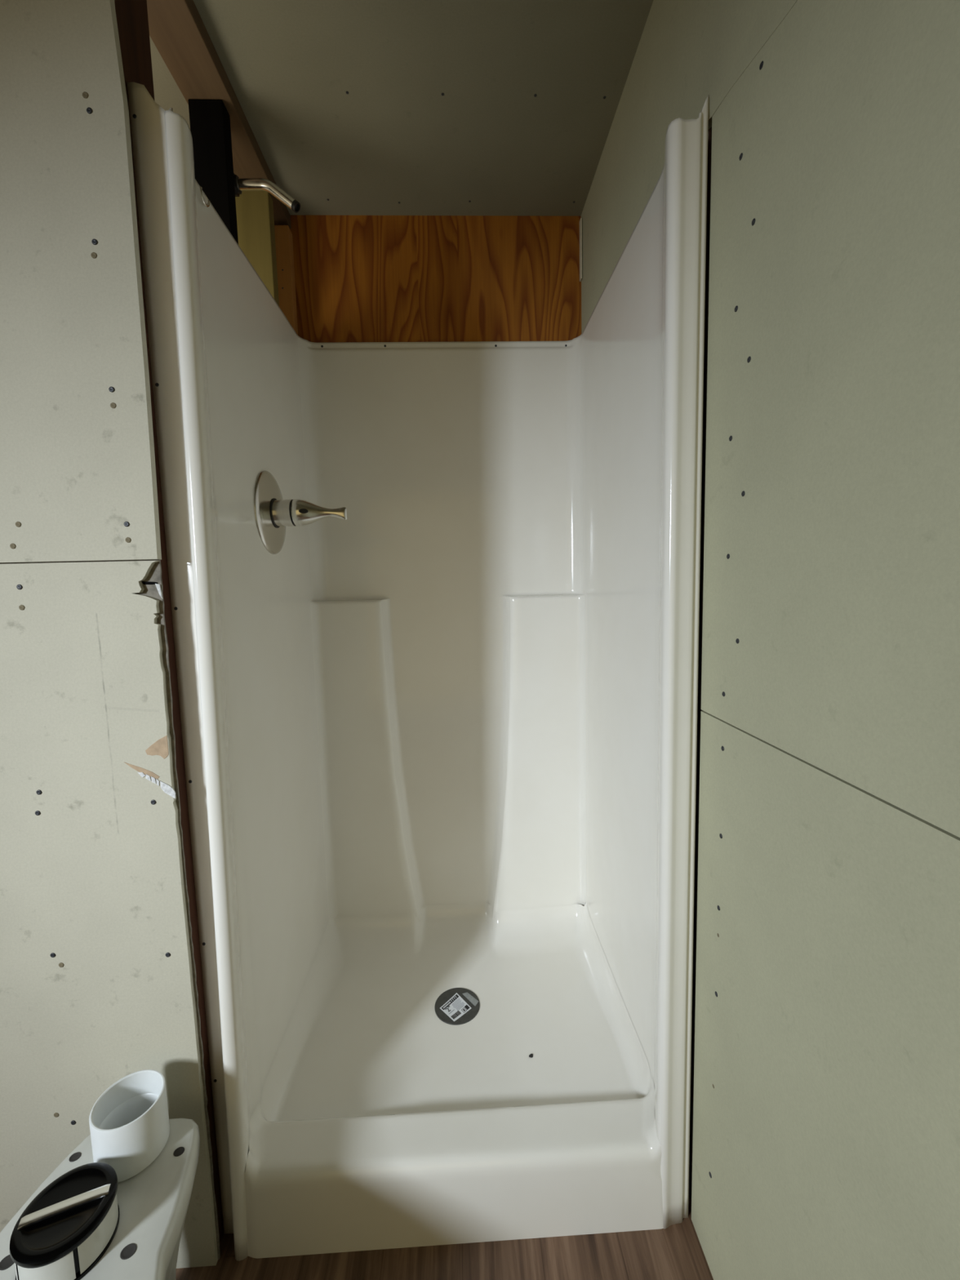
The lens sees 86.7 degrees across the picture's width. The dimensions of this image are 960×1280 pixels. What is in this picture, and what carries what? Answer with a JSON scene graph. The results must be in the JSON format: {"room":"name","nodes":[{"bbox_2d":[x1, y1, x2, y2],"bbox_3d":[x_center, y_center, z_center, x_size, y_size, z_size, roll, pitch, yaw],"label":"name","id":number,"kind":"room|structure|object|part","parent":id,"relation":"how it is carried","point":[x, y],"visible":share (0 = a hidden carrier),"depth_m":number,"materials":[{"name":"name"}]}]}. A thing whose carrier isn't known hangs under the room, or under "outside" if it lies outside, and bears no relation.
{"room":"building under construction","nodes":[
{"label":"building under construction","id":0,"kind":"room"},
{"bbox_2d":[0,0,220,1268],"bbox_3d":[-1.261,0.023,0.813,1.501,2.350,0.014,-2,6,-2],"label":"wall","id":1,"kind":"structure","parent":0,"point":[98,981],"depth_m":0.83,"materials":[{"name":"paint"}]},
{"bbox_3d":[-1.277,-0.628,0.749,1.501,1.040,0.012,-2,6,-2],"label":"panel","id":2,"kind":"part","parent":1,"relation":"part of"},
{"bbox_3d":[-1.252,0.542,0.863,1.492,1.307,0.008,-2,6,-2],"label":"panel","id":3,"kind":"part","parent":1,"relation":"part of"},
{"bbox_2d":[149,0,653,216],"bbox_3d":[-0.795,-1.080,-0.175,2.420,0.021,3.400,-2,6,-2],"label":"ceiling","id":4,"kind":"structure","parent":0,"point":[350,107],"depth_m":1.13,"materials":[{"name":"paint"}]},
{"bbox_2d":[146,0,291,228],"bbox_3d":[-0.587,-1.184,1.109,0.098,0.037,0.756,-2,6,-2],"label":"wooden beam","id":5,"kind":"structure","parent":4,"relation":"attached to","point":[177,29],"depth_m":1.04,"materials":[{"name":"brown wood"}]},
{"bbox_2d":[289,214,581,342],"bbox_3d":[-0.431,-0.076,1.608,1.525,2.350,0.024,-2,6,-2],"label":"wood panel","id":6,"kind":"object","parent":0,"point":[358,278],"depth_m":1.52,"materials":[{"name":"orange wood"}]},
{"bbox_2d":[175,1195,713,1279],"bbox_3d":[-0.741,1.287,0.161,2.420,0.060,3.600,-2,6,-2],"label":"floor","id":7,"kind":"structure","parent":0,"point":[674,1252],"depth_m":0.95,"materials":[{"name":"brown wood"}]},
{"bbox_2d":[0,1118,199,1279],"bbox_3d":[-0.550,1.030,0.567,0.360,0.361,0.653,-2,6,-2],"label":"stool","id":8,"kind":"object","parent":7,"relation":"on","point":[153,1203],"visible":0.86,"depth_m":0.74,"materials":[{"name":"white plastic"}]},
{"bbox_2d":[8,1162,119,1279],"bbox_3d":[-0.567,0.804,0.700,0.116,0.064,0.116,-2,6,-2],"label":"canister","id":9,"kind":"object","parent":8,"relation":"on","point":[70,1224],"visible":1,"depth_m":0.68,"materials":[{"name":"black plastic"}]},
{"bbox_3d":[-0.603,0.809,0.707,0.036,0.043,0.103,0,6,11],"label":"panel","id":10,"kind":"part","parent":9,"relation":"part of","materials":[{"name":"white plastic"}]},
{"bbox_3d":[-0.559,0.814,0.652,0.064,0.043,0.011,-2,6,-10],"label":"panel","id":11,"kind":"part","parent":9,"relation":"part of","materials":[{"name":"white plastic"}]},
{"bbox_3d":[-0.534,0.806,0.717,0.034,0.043,0.101,-4,6,-27],"label":"panel","id":12,"kind":"part","parent":9,"relation":"part of","materials":[{"name":"white plastic"}]},
{"bbox_2d":[88,1069,169,1182],"bbox_3d":[-0.562,0.779,0.819,0.101,0.090,0.101,-2,6,-2],"label":"coupling","id":13,"kind":"object","parent":8,"relation":"on","point":[129,1123],"visible":0.92,"depth_m":0.81,"materials":[{"name":"white plastic"}]},
{"bbox_2d":[114,0,223,1243],"bbox_3d":[-0.552,0.016,0.908,0.038,2.311,0.117,-2,6,-2],"label":"stud","id":14,"kind":"object","parent":7,"relation":"on","point":[132,20],"visible":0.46,"depth_m":0.87,"materials":[{"name":"brown wood"}]},
{"bbox_2d":[187,99,238,244],"bbox_3d":[-0.564,-0.015,1.225,0.073,2.311,0.038,-2,6,-2],"label":"stud","id":15,"kind":"object","parent":7,"relation":"on","point":[209,119],"visible":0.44,"depth_m":1.10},
{"bbox_2d":[233,173,300,213],"bbox_3d":[-0.509,-1.030,1.174,0.185,0.082,0.052,-2,6,-2],"label":"pipe","id":16,"kind":"object","parent":15,"relation":"attached to","point":[241,184],"visible":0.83,"depth_m":1.16,"materials":[{"name":"silver metal"}]},
{"bbox_2d":[235,191,279,306],"bbox_3d":[-0.578,-0.040,1.474,0.090,2.311,0.038,-2,6,-2],"label":"stud","id":17,"kind":"object","parent":7,"relation":"on","point":[254,209],"visible":0.23,"depth_m":1.35,"materials":[{"name":"brown wood"}]},
{"bbox_2d":[274,225,297,334],"bbox_3d":[-0.547,-0.044,1.582,0.054,2.297,0.040,-2,6,-2],"label":"stud","id":18,"kind":"object","parent":7,"relation":"on","point":[283,235],"visible":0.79,"depth_m":1.47,"materials":[{"name":"orange wood"}]},
{"bbox_2d":[126,81,708,1261],"bbox_3d":[-0.085,0.101,1.251,0.916,2.052,0.763,-2,6,-2],"label":"shower stall","id":19,"kind":"object","parent":7,"relation":"on","point":[439,738],"visible":1,"depth_m":1.22,"materials":[{"name":"plastic"}]},
{"bbox_2d":[253,470,346,554],"bbox_3d":[-0.411,-0.305,1.216,0.183,0.194,0.194,-2,6,-2],"label":"shower valve","id":20,"kind":"object","parent":19,"relation":"attached to","point":[273,513],"visible":1,"depth_m":1.19,"materials":[{"name":"silver metal"}]},
{"bbox_3d":[-0.381,-0.306,1.217,0.122,0.064,0.064,-2,6,-2],"label":"lever","id":21,"kind":"part","parent":20,"relation":"part of","materials":[{"name":"silver metal"}]},
{"bbox_2d":[434,987,479,1025],"bbox_3d":[-0.062,1.004,1.395,0.124,0.005,0.124,-2,6,-2],"label":"shower drain","id":22,"kind":"object","parent":19,"relation":"in","point":[455,1006],"visible":1,"depth_m":1.39,"materials":[{"name":"grey metal"}]},
{"bbox_2d":[448,997,464,1013],"bbox_3d":[-0.068,1.002,1.388,0.029,0.001,0.056,4,8,45],"label":"label","id":23,"kind":"object","parent":22,"relation":"on","point":[456,1005],"depth_m":1.39,"materials":[{"name":"white paper"}]},
{"bbox_2d":[579,0,959,1279],"bbox_3d":[0.416,0.065,-0.013,0.050,2.350,3.400,-2,6,-2],"label":"wall","id":24,"kind":"structure","parent":0,"point":[824,1107],"depth_m":0.60,"materials":[{"name":"beige paint"}]},
{"bbox_3d":[0.401,-0.631,-0.097,0.042,0.950,3.372,-2,6,-2],"label":"panel","id":25,"kind":"part","parent":24,"relation":"part of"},
{"bbox_3d":[0.464,0.763,-0.342,0.013,1.024,2.606,-2,6,-2],"label":"panel","id":26,"kind":"part","parent":24,"relation":"part of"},
{"bbox_3d":[0.440,-0.227,-0.440,0.013,0.960,2.606,-2,6,-2],"label":"panel","id":27,"kind":"part","parent":24,"relation":"part of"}
]}

